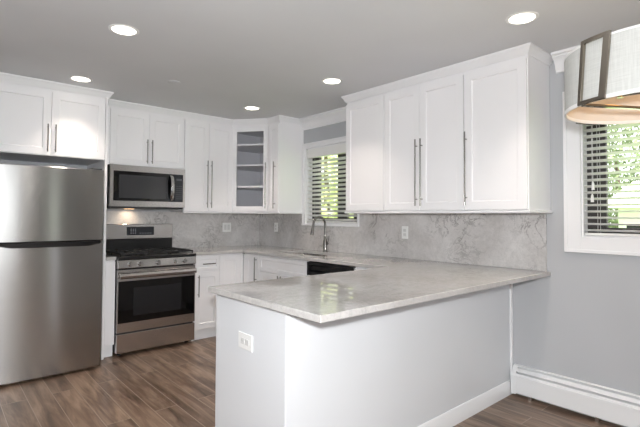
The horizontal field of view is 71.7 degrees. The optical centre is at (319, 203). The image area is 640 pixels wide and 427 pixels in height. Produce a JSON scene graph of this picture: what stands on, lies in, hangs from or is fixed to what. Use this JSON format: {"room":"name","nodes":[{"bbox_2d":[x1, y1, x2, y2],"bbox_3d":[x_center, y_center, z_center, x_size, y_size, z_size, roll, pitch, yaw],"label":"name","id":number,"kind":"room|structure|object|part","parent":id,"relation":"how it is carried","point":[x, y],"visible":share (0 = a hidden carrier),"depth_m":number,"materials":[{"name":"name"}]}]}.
{"room":"kitchen","nodes":[
{"label":"kitchen","id":0,"kind":"room"},
{"bbox_2d":[0,160,244,275],"bbox_3d":[-3.123,0.179,3.941,6.360,2.431,0.160,2,-2,-41],"label":"wall","id":1,"kind":"structure","parent":0,"point":[1,161],"depth_m":4.40,"materials":[{"name":"grey paint"}]},
{"bbox_2d":[107,99,185,168],"bbox_3d":[-1.895,-0.692,4.666,0.834,0.633,0.396,2,-2,-41],"label":"upper cabinet","id":2,"kind":"object","parent":1,"relation":"attached to","point":[138,134],"visible":0.91,"depth_m":4.54,"materials":[{"name":"white paint"}]},
{"bbox_3d":[-1.908,-0.660,4.449,0.376,0.539,0.019,2,-2,-41],"label":"door","id":3,"kind":"part","parent":2,"relation":"part of","materials":[{"name":"white paint"}]},
{"bbox_2d":[107,164,184,208],"bbox_3d":[-1.847,-0.159,4.632,0.757,0.427,0.463,2,-2,-41],"label":"microwave","id":4,"kind":"object","parent":2,"relation":"attached to","point":[128,186],"visible":0.96,"depth_m":4.47,"materials":[{"name":"grey metal"}]},
{"bbox_3d":[-1.776,-0.171,4.487,0.608,0.292,0.032,2,-2,-41],"label":"door glass","id":5,"kind":"part","parent":4,"relation":"part of","materials":[{"name":"black glass"}]},
{"bbox_3d":[-1.546,-0.166,4.629,0.032,0.264,0.063,2,-2,-41],"label":"handle","id":6,"kind":"part","parent":4,"relation":"part of","materials":[{"name":"silver metal"}]},
{"bbox_3d":[-1.511,-0.163,4.718,0.093,0.292,0.033,2,-2,-41],"label":"control panel","id":7,"kind":"part","parent":4,"relation":"part of","materials":[{"name":"black"}]},
{"bbox_3d":[-1.783,-0.981,4.547,0.834,0.061,0.035,2,-2,-41],"label":"crown molding","id":8,"kind":"part","parent":2,"relation":"part of","materials":[{"name":"white paint"}]},
{"bbox_3d":[-1.623,-0.652,4.698,0.374,0.539,0.019,2,-2,-41],"label":"door","id":9,"kind":"part","parent":2,"relation":"part of","materials":[{"name":"white paint"}]},
{"bbox_2d":[106,211,258,247],"bbox_3d":[-1.580,0.306,5.173,2.059,0.426,0.014,2,-2,-41],"label":"backsplash","id":10,"kind":"structure","parent":1,"relation":"attached to","point":[190,230],"depth_m":5.29,"materials":[{"name":"stone"}]},
{"bbox_2d":[222,223,230,231],"bbox_3d":[-1.162,0.292,5.524,0.118,0.115,0.010,2,-2,-41],"label":"wall switch","id":11,"kind":"object","parent":10,"relation":"attached to","point":[226,227],"visible":1,"depth_m":5.52,"materials":[{"name":"white plastic"}]},
{"bbox_2d":[170,112,232,213],"bbox_3d":[-1.353,-0.440,5.135,0.610,1.104,0.396,2,-2,-41],"label":"upper cabinet","id":12,"kind":"object","parent":1,"relation":"attached to","point":[208,140],"visible":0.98,"depth_m":4.99,"materials":[{"name":"white paint"}]},
{"bbox_3d":[-1.369,-0.417,4.914,0.286,0.993,0.019,2,-2,-41],"label":"door","id":13,"kind":"part","parent":12,"relation":"part of","materials":[{"name":"white paint"}]},
{"bbox_3d":[-1.259,0.098,5.008,0.610,0.022,0.032,2,-2,-41],"label":"light rail","id":14,"kind":"part","parent":12,"relation":"part of","materials":[{"name":"white paint"}]},
{"bbox_3d":[-1.263,-0.218,4.967,0.011,0.530,0.034,2,-2,-41],"label":"handle","id":15,"kind":"part","parent":12,"relation":"part of","materials":[{"name":"silver metal"}]},
{"bbox_3d":[-1.243,-0.965,5.019,0.600,0.061,0.035,2,-2,-41],"label":"crown molding","id":16,"kind":"part","parent":12,"relation":"part of","materials":[{"name":"white paint"}]},
{"bbox_3d":[-1.226,-0.217,5.000,0.011,0.530,0.034,2,-2,-41],"label":"handle","id":17,"kind":"part","parent":12,"relation":"part of","materials":[{"name":"silver metal"}]},
{"bbox_3d":[-1.146,-0.410,5.110,0.302,0.993,0.019,2,-2,-41],"label":"door","id":18,"kind":"part","parent":12,"relation":"part of","materials":[{"name":"white paint"}]},
{"bbox_2d":[0,336,623,426],"bbox_3d":[-0.429,1.358,0.821,6.360,0.080,8.360,2,-2,-41],"label":"floor","id":19,"kind":"structure","parent":0,"point":[170,385],"depth_m":3.11,"materials":[{"name":"brown wood"}]},
{"bbox_2d":[0,163,103,385],"bbox_3d":[-2.409,0.545,3.838,0.765,1.700,0.842,2,-2,-41],"label":"refrigerator","id":20,"kind":"object","parent":19,"relation":"on","point":[51,218],"visible":1,"depth_m":3.52,"materials":[{"name":"grey metal"}]},
{"bbox_3d":[-2.158,0.328,3.558,0.725,0.037,0.082,2,-2,-41],"label":"door handle","id":21,"kind":"part","parent":20,"relation":"part of","materials":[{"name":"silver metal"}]},
{"bbox_3d":[-2.171,0.849,3.554,0.765,1.044,0.072,2,-2,-41],"label":"door","id":22,"kind":"part","parent":20,"relation":"part of","materials":[{"name":"metal"}]},
{"bbox_3d":[-2.166,0.004,3.579,0.765,0.606,0.072,2,-2,-41],"label":"freezer door","id":23,"kind":"part","parent":20,"relation":"part of","materials":[{"name":"metal"}]},
{"bbox_2d":[0,72,113,359],"bbox_3d":[-2.467,0.184,3.966,0.941,2.430,0.662,2,-2,-41],"label":"tall cabinet","id":24,"kind":"object","parent":19,"relation":"on","point":[42,121],"visible":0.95,"depth_m":3.80,"materials":[{"name":"white paint"}]},
{"bbox_3d":[-2.450,-0.687,3.619,0.437,0.540,0.019,2,-2,-41],"label":"door","id":25,"kind":"part","parent":24,"relation":"part of","materials":[{"name":"white paint"}]},
{"bbox_3d":[-2.289,-0.555,3.722,0.011,0.235,0.034,2,-2,-41],"label":"handle","id":26,"kind":"part","parent":24,"relation":"part of","materials":[{"name":"silver metal"}]},
{"bbox_3d":[-2.245,-0.554,3.761,0.011,0.235,0.034,2,-2,-41],"label":"handle","id":27,"kind":"part","parent":24,"relation":"part of","materials":[{"name":"silver metal"}]},
{"bbox_3d":[-2.349,-1.003,3.873,0.941,0.061,0.307,2,-2,-41],"label":"crown molding","id":28,"kind":"part","parent":24,"relation":"part of","materials":[{"name":"white paint"}]},
{"bbox_3d":[-2.124,-0.677,3.905,0.424,0.540,0.019,2,-2,-41],"label":"door","id":29,"kind":"part","parent":24,"relation":"part of","materials":[{"name":"white paint"}]},
{"bbox_3d":[-2.158,0.194,4.257,0.020,2.430,0.632,2,-2,-41],"label":"panel","id":30,"kind":"part","parent":24,"relation":"part of","materials":[{"name":"white paint"}]},
{"bbox_2d":[104,260,114,357],"bbox_3d":[-2.118,0.965,4.266,0.088,0.888,0.613,2,-2,-41],"label":"base cabinet","id":31,"kind":"object","parent":19,"relation":"on","point":[110,264],"visible":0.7,"depth_m":4.04,"materials":[{"name":"white paint"}]},
{"bbox_2d":[106,255,115,260],"bbox_3d":[-2.112,0.506,4.277,0.086,0.030,0.653,2,-2,-41],"label":"countertop","id":32,"kind":"structure","parent":31,"relation":"on","point":[108,257],"depth_m":4.04,"materials":[{"name":"stone"}]},
{"bbox_2d":[106,224,196,354],"bbox_3d":[-1.758,0.815,4.512,0.762,1.207,0.697,2,-2,-41],"label":"gas range","id":33,"kind":"object","parent":19,"relation":"on","point":[155,279],"visible":0.96,"depth_m":4.32,"materials":[{"name":"grey metal"}]},
{"bbox_2d":[106,250,195,259],"bbox_3d":[-1.750,0.518,4.513,0.762,0.028,0.605,2,-2,-41],"label":"cooktop","id":34,"kind":"object","parent":33,"relation":"in","point":[173,254],"depth_m":4.34,"materials":[{"name":"black metal"}]},
{"bbox_3d":[-1.578,0.905,4.303,0.756,0.573,0.040,2,-2,-41],"label":"oven door","id":35,"kind":"part","parent":33,"relation":"part of","materials":[{"name":"metal"}]},
{"bbox_3d":[-1.580,1.292,4.292,0.756,0.173,0.045,2,-2,-41],"label":"drawer","id":36,"kind":"part","parent":33,"relation":"part of","materials":[{"name":"metal"}]},
{"bbox_3d":[-1.571,0.570,4.307,0.758,0.081,0.060,2,-2,-41],"label":"control panel","id":37,"kind":"part","parent":33,"relation":"part of","materials":[{"name":"metal"}]},
{"bbox_3d":[-1.575,0.915,4.299,0.742,0.384,0.034,2,-2,-41],"label":"door glass","id":38,"kind":"part","parent":33,"relation":"part of","materials":[{"name":"black glass"}]},
{"bbox_3d":[-1.546,0.671,4.275,0.738,0.052,0.057,2,-2,-41],"label":"handle","id":39,"kind":"part","parent":33,"relation":"part of","materials":[{"name":"metal"}]},
{"bbox_2d":[190,253,242,340],"bbox_3d":[-1.274,0.990,4.982,0.587,0.888,0.646,2,-2,-41],"label":"base cabinet","id":40,"kind":"object","parent":19,"relation":"on","point":[214,269],"visible":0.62,"depth_m":4.71,"materials":[{"name":"white paint"}]},
{"bbox_3d":[-1.199,1.012,4.676,0.290,0.597,0.019,2,-2,-41],"label":"door","id":41,"kind":"part","parent":40,"relation":"part of","materials":[{"name":"white paint"}]},
{"bbox_3d":[-1.197,0.631,4.687,0.290,0.154,0.019,2,-2,-41],"label":"drawer","id":42,"kind":"part","parent":40,"relation":"part of","materials":[{"name":"white paint"}]},
{"bbox_3d":[-0.991,0.939,4.860,0.254,0.757,0.019,2,-2,-41],"label":"door","id":43,"kind":"part","parent":40,"relation":"part of","materials":[{"name":"white paint"}]},
{"bbox_2d":[243,253,260,282],"bbox_3d":[-0.539,0.995,5.031,0.646,0.888,0.312,2,-2,-41],"label":"base cabinet","id":44,"kind":"object","parent":19,"relation":"on","point":[251,261],"visible":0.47,"depth_m":4.86,"materials":[{"name":"white paint"}]},
{"bbox_2d":[259,255,308,280],"bbox_3d":[-0.172,0.985,4.612,0.646,0.888,0.800,2,-2,-41],"label":"base cabinet","id":45,"kind":"object","parent":19,"relation":"on","point":[270,267],"visible":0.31,"depth_m":4.45,"materials":[{"name":"white paint"}]},
{"bbox_3d":[-0.514,1.013,4.576,0.019,0.597,0.394,2,-2,-41],"label":"door","id":46,"kind":"part","parent":45,"relation":"part of","materials":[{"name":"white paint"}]},
{"bbox_2d":[307,261,355,274],"bbox_3d":[0.304,0.975,4.088,0.612,0.884,0.604,2,-2,-41],"label":"dishwasher","id":47,"kind":"object","parent":19,"relation":"on","point":[313,268],"visible":0.17,"depth_m":3.97,"materials":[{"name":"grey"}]},
{"bbox_2d":[354,267,371,269],"bbox_3d":[0.638,0.963,3.712,0.612,0.888,0.390,2,-2,-41],"label":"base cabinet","id":48,"kind":"object","parent":19,"relation":"on","point":[356,268],"visible":0.08,"depth_m":3.63,"materials":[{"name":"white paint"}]},
{"bbox_2d":[215,284,512,426],"bbox_3d":[0.435,0.937,2.840,2.100,0.888,0.642,2,-2,-41],"label":"base cabinet","id":49,"kind":"object","parent":19,"relation":"on","point":[442,362],"visible":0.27,"depth_m":2.32,"materials":[{"name":"paint"}]},
{"bbox_2d":[238,331,252,351],"bbox_3d":[-0.366,0.674,2.169,0.009,0.078,0.125,2,-2,-41],"label":"wall outlet","id":50,"kind":"object","parent":49,"relation":"attached to","point":[245,341],"visible":1,"depth_m":2.16,"materials":[{"name":"white plastic"}]},
{"bbox_3d":[-0.350,0.913,2.162,0.018,0.888,0.628,2,-2,-41],"label":"panel","id":51,"kind":"part","parent":49,"relation":"part of","materials":[{"name":"paint"}]},
{"bbox_3d":[-0.149,0.907,1.933,0.026,0.888,0.026,2,-2,-41],"label":"corner trim","id":52,"kind":"part","parent":49,"relation":"part of","materials":[{"name":"paint"}]},
{"bbox_2d":[184,245,550,322],"bbox_3d":[-0.399,0.500,3.773,2.145,0.030,3.668,2,-2,-41],"label":"countertop","id":53,"kind":"structure","parent":49,"relation":"on","point":[391,282],"depth_m":2.50,"materials":[{"name":"stone"}]},
{"bbox_2d":[293,253,322,255],"bbox_3d":[-0.115,0.641,4.596,0.410,0.200,0.680,2,-2,-41],"label":"sink","id":54,"kind":"object","parent":53,"relation":"in","point":[293,253],"visible":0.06,"depth_m":4.88,"materials":[{"name":"metal"}]},
{"bbox_2d":[310,216,328,251],"bbox_3d":[-0.001,0.321,4.691,0.231,0.384,0.084,2,-2,-41],"label":"faucet","id":55,"kind":"object","parent":53,"relation":"on","point":[325,242],"visible":1,"depth_m":4.74,"materials":[{"name":"silver metal"}]},
{"bbox_3d":[-0.007,0.251,4.707,0.192,0.244,0.023,2,-2,-41],"label":"spout","id":56,"kind":"part","parent":55,"relation":"part of","materials":[{"name":"silver metal"}]},
{"bbox_3d":[0.649,1.325,2.601,2.074,0.100,0.014,2,-2,-41],"label":"baseboard","id":57,"kind":"part","parent":49,"relation":"part of","materials":[{"name":"white paint"}]},
{"bbox_3d":[1.421,0.904,3.288,0.027,0.788,0.014,2,-2,-41],"label":"wall trim","id":58,"kind":"part","parent":49,"relation":"part of","materials":[{"name":"white paint"}]},
{"bbox_2d":[0,0,639,118],"bbox_3d":[-0.416,-1.157,0.894,6.360,0.110,8.360,2,-2,-41],"label":"ceiling","id":59,"kind":"structure","parent":0,"point":[226,57],"depth_m":2.89,"materials":[{"name":"paint"}]},
{"bbox_2d":[69,76,92,82],"bbox_3d":[-1.989,-1.036,3.685,0.176,0.004,0.176,2,-2,-41],"label":"recessed light","id":60,"kind":"object","parent":59,"relation":"in","point":[74,78],"visible":1,"depth_m":3.69,"materials":[{"name":"white plastic"}]},
{"bbox_2d":[108,24,139,35],"bbox_3d":[-1.199,-1.061,2.708,0.176,0.004,0.176,2,-2,-41],"label":"recessed light","id":61,"kind":"object","parent":59,"relation":"in","point":[121,29],"visible":1,"depth_m":2.69,"materials":[{"name":"white plastic"}]},
{"bbox_2d":[244,106,259,109],"bbox_3d":[-0.713,-1.002,4.644,0.176,0.004,0.176,2,-2,-41],"label":"recessed light","id":62,"kind":"object","parent":59,"relation":"in","point":[245,107],"visible":1,"depth_m":4.65,"materials":[{"name":"white plastic"}]},
{"bbox_2d":[322,78,341,83],"bbox_3d":[0.101,-1.025,3.706,0.176,0.004,0.176,2,-2,-41],"label":"recessed light","id":63,"kind":"object","parent":59,"relation":"in","point":[326,80],"visible":1,"depth_m":3.69,"materials":[{"name":"white plastic"}]},
{"bbox_2d":[505,11,538,24],"bbox_3d":[1.149,-1.054,2.519,0.176,0.004,0.176,2,-2,-41],"label":"recessed light","id":64,"kind":"object","parent":59,"relation":"in","point":[524,17],"visible":1,"depth_m":2.51,"materials":[{"name":"white plastic"}]},
{"bbox_2d":[564,24,639,124],"bbox_3d":[1.377,-0.729,1.824,0.671,0.692,0.671,2,-2,-41],"label":"drum pendant","id":65,"kind":"object","parent":59,"relation":"hanging from","point":[602,74],"visible":1,"depth_m":1.74,"materials":[{"name":"fabric"}]},
{"bbox_2d":[616,92,639,98],"bbox_3d":[1.311,-0.518,1.859,0.060,0.128,0.149,2,-2,-41],"label":"bulb","id":66,"kind":"object","parent":65,"relation":"attached to","point":[622,96],"depth_m":1.88,"materials":[{"name":"white glass"}]},
{"bbox_2d":[304,61,639,426],"bbox_3d":[1.963,0.173,2.838,0.160,2.431,8.200,2,-2,-41],"label":"wall","id":67,"kind":"structure","parent":0,"point":[580,321],"depth_m":3.00,"materials":[{"name":"grey paint"}]},
{"bbox_2d":[232,118,268,213],"bbox_3d":[-0.800,-0.429,5.408,0.637,1.104,0.712,2,-2,-41],"label":"upper cabinet","id":68,"kind":"object","parent":67,"relation":"attached to","point":[250,136],"visible":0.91,"depth_m":5.34,"materials":[{"name":"white paint"}]},
{"bbox_2d":[237,143,262,153],"bbox_3d":[-0.796,-0.687,5.434,0.587,0.020,0.667,2,-2,-41],"label":"shelf","id":69,"kind":"object","parent":68,"relation":"attached to","point":[241,148],"depth_m":5.43,"materials":[{"name":"white wood"}]},
{"bbox_2d":[237,164,262,171],"bbox_3d":[-0.797,-0.445,5.426,0.587,0.020,0.667,2,-2,-41],"label":"shelf","id":70,"kind":"object","parent":68,"relation":"attached to","point":[244,167],"depth_m":5.45,"materials":[{"name":"white wood"}]},
{"bbox_2d":[237,186,262,190],"bbox_3d":[-0.799,-0.193,5.419,0.587,0.020,0.667,2,-2,-41],"label":"shelf","id":71,"kind":"object","parent":68,"relation":"attached to","point":[239,188],"depth_m":5.36,"materials":[{"name":"white wood"}]},
{"bbox_3d":[-0.817,0.105,5.161,0.460,0.022,0.032,0,-2,11],"label":"light rail","id":72,"kind":"part","parent":68,"relation":"part of","materials":[{"name":"white paint"}]},
{"bbox_3d":[-0.815,-0.958,5.170,0.444,0.061,0.035,0,-2,11],"label":"crown molding","id":73,"kind":"part","parent":68,"relation":"part of","materials":[{"name":"white paint"}]},
{"bbox_3d":[-0.797,-0.406,5.432,0.600,0.979,0.680,2,-2,-41],"label":"panel","id":74,"kind":"part","parent":68,"relation":"part of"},
{"bbox_3d":[-0.629,-0.211,5.099,0.011,0.530,0.034,0,-2,11],"label":"handle","id":75,"kind":"part","parent":68,"relation":"part of","materials":[{"name":"silver metal"}]},
{"bbox_2d":[267,115,303,213],"bbox_3d":[-0.403,-0.435,5.138,0.396,1.104,0.254,2,-2,-41],"label":"upper cabinet","id":76,"kind":"object","parent":67,"relation":"attached to","point":[285,133],"visible":0.94,"depth_m":5.06,"materials":[{"name":"white paint"}]},
{"bbox_3d":[-0.518,-0.212,4.987,0.034,0.530,0.011,2,-2,-41],"label":"handle","id":77,"kind":"part","parent":76,"relation":"part of","materials":[{"name":"silver metal"}]},
{"bbox_3d":[-0.527,-0.409,5.043,0.019,0.993,0.198,2,-2,-41],"label":"door","id":78,"kind":"part","parent":76,"relation":"part of","materials":[{"name":"white paint"}]},
{"bbox_3d":[-0.394,-0.956,5.154,0.384,0.061,0.248,2,-2,-41],"label":"crown molding","id":79,"kind":"part","parent":76,"relation":"part of","materials":[{"name":"white paint"}]},
{"bbox_3d":[-0.401,0.106,5.142,0.361,0.022,0.231,2,-2,-41],"label":"light rail","id":80,"kind":"part","parent":76,"relation":"part of","materials":[{"name":"white paint"}]},
{"bbox_2d":[299,106,345,130],"bbox_3d":[0.126,-0.933,4.780,0.098,0.124,1.066,2,-2,-41],"label":"trim","id":81,"kind":"structure","parent":67,"relation":"attached to","point":[338,115],"depth_m":4.87,"materials":[{"name":"white paint"}]},
{"bbox_2d":[301,224,358,226],"bbox_3d":[0.095,0.233,4.826,0.030,0.022,0.913,2,-2,-41],"label":"trim","id":82,"kind":"structure","parent":67,"relation":"attached to","point":[340,225],"depth_m":4.74,"materials":[{"name":"white paint"}]},
{"bbox_2d":[302,136,358,224],"bbox_3d":[0.140,-0.241,4.877,0.136,0.928,0.913,2,-2,-41],"label":"window","id":83,"kind":"structure","parent":67,"relation":"in","point":[340,140],"depth_m":5.13,"materials":[{"name":"white"}]},
{"bbox_2d":[307,143,356,222],"bbox_3d":[0.127,-0.212,4.846,0.060,0.841,0.793,2,-2,-41],"label":"window blind","id":84,"kind":"object","parent":83,"relation":"attached to","point":[338,149],"visible":0.69,"depth_m":4.88,"materials":[{"name":"white plastic"}]},
{"bbox_3d":[0.125,0.200,4.834,0.050,0.016,0.785,2,-2,-41],"label":"rail","id":85,"kind":"part","parent":84,"relation":"part of","materials":[{"name":"white"}]},
{"bbox_3d":[0.187,-0.211,4.899,0.035,0.870,0.825,2,-2,-41],"label":"frame","id":86,"kind":"part","parent":83,"relation":"part of","materials":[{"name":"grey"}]},
{"bbox_2d":[341,85,384,213],"bbox_3d":[0.510,-0.461,4.104,0.384,1.104,0.505,2,-2,-41],"label":"upper cabinet","id":87,"kind":"object","parent":67,"relation":"attached to","point":[365,108],"visible":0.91,"depth_m":3.97,"materials":[{"name":"white paint"}]},
{"bbox_3d":[0.512,-0.982,4.119,0.384,0.061,0.505,2,-2,-41],"label":"crown molding","id":88,"kind":"part","parent":87,"relation":"part of","materials":[{"name":"white paint"}]},
{"bbox_3d":[0.523,0.080,4.087,0.361,0.022,0.482,2,-2,-41],"label":"light rail","id":89,"kind":"part","parent":87,"relation":"part of","materials":[{"name":"white paint"}]},
{"bbox_2d":[259,213,546,270],"bbox_3d":[0.396,0.296,4.491,0.014,0.426,3.642,2,-2,-41],"label":"backsplash","id":90,"kind":"structure","parent":67,"relation":"attached to","point":[506,240],"depth_m":3.81,"materials":[{"name":"stone"}]},
{"bbox_2d":[274,223,277,231],"bbox_3d":[-0.553,0.294,5.558,0.009,0.115,0.072,2,-2,-41],"label":"wall outlet","id":91,"kind":"object","parent":90,"relation":"attached to","point":[275,224],"visible":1,"depth_m":5.55,"materials":[{"name":"white plastic"}]},
{"bbox_2d":[402,226,407,238],"bbox_3d":[0.774,0.262,4.042,0.009,0.115,0.072,2,-2,-41],"label":"wall outlet","id":92,"kind":"object","parent":90,"relation":"attached to","point":[404,228],"visible":1,"depth_m":4.04,"materials":[{"name":"white plastic"}]},
{"bbox_2d":[382,62,464,212],"bbox_3d":[0.922,-0.472,3.625,0.396,1.104,0.760,2,-2,-41],"label":"upper cabinet","id":93,"kind":"object","parent":67,"relation":"attached to","point":[424,112],"visible":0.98,"depth_m":3.48,"materials":[{"name":"white paint"}]},
{"bbox_3d":[0.678,-0.443,3.667,0.019,0.993,0.364,2,-2,-41],"label":"door","id":94,"kind":"part","parent":93,"relation":"part of","materials":[{"name":"white paint"}]},
{"bbox_3d":[0.762,-0.248,3.525,0.034,0.530,0.011,2,-2,-41],"label":"handle","id":95,"kind":"part","parent":93,"relation":"part of","materials":[{"name":"silver metal"}]},
{"bbox_3d":[0.795,-0.249,3.487,0.034,0.530,0.011,2,-2,-41],"label":"handle","id":96,"kind":"part","parent":93,"relation":"part of","materials":[{"name":"silver metal"}]},
{"bbox_3d":[0.798,-0.998,3.529,0.035,0.061,0.760,2,-2,-41],"label":"crown molding","id":97,"kind":"part","parent":93,"relation":"part of","materials":[{"name":"white paint"}]},
{"bbox_3d":[0.809,0.065,3.512,0.032,0.022,0.760,2,-2,-41],"label":"light rail","id":98,"kind":"part","parent":93,"relation":"part of","materials":[{"name":"white paint"}]},
{"bbox_3d":[0.926,-0.450,3.384,0.019,0.993,0.384,2,-2,-41],"label":"door","id":99,"kind":"part","parent":93,"relation":"part of","materials":[{"name":"white paint"}]},
{"bbox_2d":[462,42,552,213],"bbox_3d":[1.335,-0.484,3.153,0.396,1.104,0.493,2,-2,-41],"label":"upper cabinet","id":100,"kind":"object","parent":67,"relation":"attached to","point":[507,96],"visible":1,"depth_m":3.03,"materials":[{"name":"white paint"}]},
{"bbox_3d":[1.050,-0.256,3.196,0.034,0.530,0.011,2,-2,-41],"label":"handle","id":101,"kind":"part","parent":100,"relation":"part of","materials":[{"name":"silver metal"}]},
{"bbox_3d":[1.206,-0.458,3.064,0.019,0.993,0.448,2,-2,-41],"label":"door","id":102,"kind":"part","parent":100,"relation":"part of","materials":[{"name":"white paint"}]},
{"bbox_3d":[1.342,-1.005,3.172,0.384,0.061,0.493,2,-2,-41],"label":"crown molding","id":103,"kind":"part","parent":100,"relation":"part of","materials":[{"name":"white paint"}]},
{"bbox_3d":[1.338,0.057,3.158,0.361,0.022,0.470,2,-2,-41],"label":"light rail","id":104,"kind":"part","parent":100,"relation":"part of","materials":[{"name":"white paint"}]},
{"bbox_2d":[551,45,579,73],"bbox_3d":[2.998,-1.014,1.500,0.098,0.124,4.180,2,-2,-41],"label":"trim","id":105,"kind":"structure","parent":67,"relation":"attached to","point":[558,57],"depth_m":3.04,"materials":[{"name":"white paint"}]},
{"bbox_2d":[511,364,639,426],"bbox_3d":[2.536,1.257,1.971,0.068,0.218,3.404,2,-2,-41],"label":"baseboard heater","id":106,"kind":"object","parent":67,"relation":"attached to","point":[600,402],"visible":1,"depth_m":2.90,"materials":[{"name":"metal"}]},
{"bbox_3d":[2.555,1.248,1.984,0.022,0.198,3.400,2,-2,-41],"label":"plate","id":107,"kind":"part","parent":106,"relation":"part of","materials":[{"name":"metal"}]},
{"bbox_2d":[562,92,639,255],"bbox_3d":[2.205,-0.234,2.517,0.136,1.098,1.488,2,-2,-41],"label":"window","id":108,"kind":"structure","parent":67,"relation":"in","point":[575,239],"depth_m":2.97,"materials":[{"name":"white"}]},
{"bbox_2d":[583,123,639,236],"bbox_3d":[2.178,-0.234,2.493,0.074,0.863,1.250,2,-2,-41],"label":"window blind","id":109,"kind":"object","parent":108,"relation":"attached to","point":[592,129],"visible":0.81,"depth_m":2.85,"materials":[{"name":"white plastic"}]},
{"bbox_3d":[1.786,-0.359,2.903,0.002,0.435,0.003,2,-2,-41],"label":"pull cord","id":110,"kind":"part","parent":109,"relation":"part of","materials":[{"name":"white plastic"}]},
{"bbox_3d":[1.826,-0.187,2.903,0.054,0.777,0.002,2,-2,-41],"label":"ladder cord","id":111,"kind":"part","parent":109,"relation":"part of","materials":[{"name":"white fabric"}]},
{"bbox_3d":[2.181,0.189,2.485,0.050,0.016,1.242,2,-2,-41],"label":"rail","id":112,"kind":"part","parent":109,"relation":"part of","materials":[{"name":"white plastic"}]},
{"bbox_3d":[2.243,-0.233,2.550,0.035,0.892,1.282,2,-2,-41],"label":"frame","id":113,"kind":"part","parent":108,"relation":"part of","materials":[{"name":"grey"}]},
{"label":"outside","id":114,"kind":"structure","parent":0,"visible":0},
{"bbox_3d":[21.839,2.626,25.637,59.800,0.048,80.000,2,-2,-41],"label":"lawn","id":115,"kind":"structure","parent":114,"visible":0},
{"bbox_2d":[321,155,337,217],"bbox_3d":[1.694,-1.810,20.717,6.600,8.321,6.857,2,-2,-41],"label":"tree","id":116,"kind":"object","parent":115,"relation":"on","point":[335,155],"visible":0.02,"depth_m":20.53,"materials":[{"name":"green plant"}]},
{"bbox_2d":[321,155,353,217],"bbox_3d":[0.066,-1.068,15.020,5.512,6.491,5.373,2,-2,-41],"label":"tree","id":117,"kind":"object","parent":115,"relation":"on","point":[326,157],"visible":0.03,"depth_m":13.54,"materials":[{"name":"green plant"}]},
{"bbox_2d":[607,124,639,227],"bbox_3d":[11.994,-1.043,17.733,6.368,6.717,6.579,2,-2,-41],"label":"tree","id":118,"kind":"object","parent":115,"relation":"on","point":[626,128],"visible":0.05,"depth_m":16.32,"materials":[{"name":"green plant"}]},
{"bbox_2d":[608,181,639,227],"bbox_3d":[11.240,0.687,8.957,5.800,2.750,8.200,2,-2,-41],"label":"house","id":119,"kind":"structure","parent":115,"relation":"on","point":[636,194],"depth_m":10.13,"materials":[{"name":"white"}]}
]}

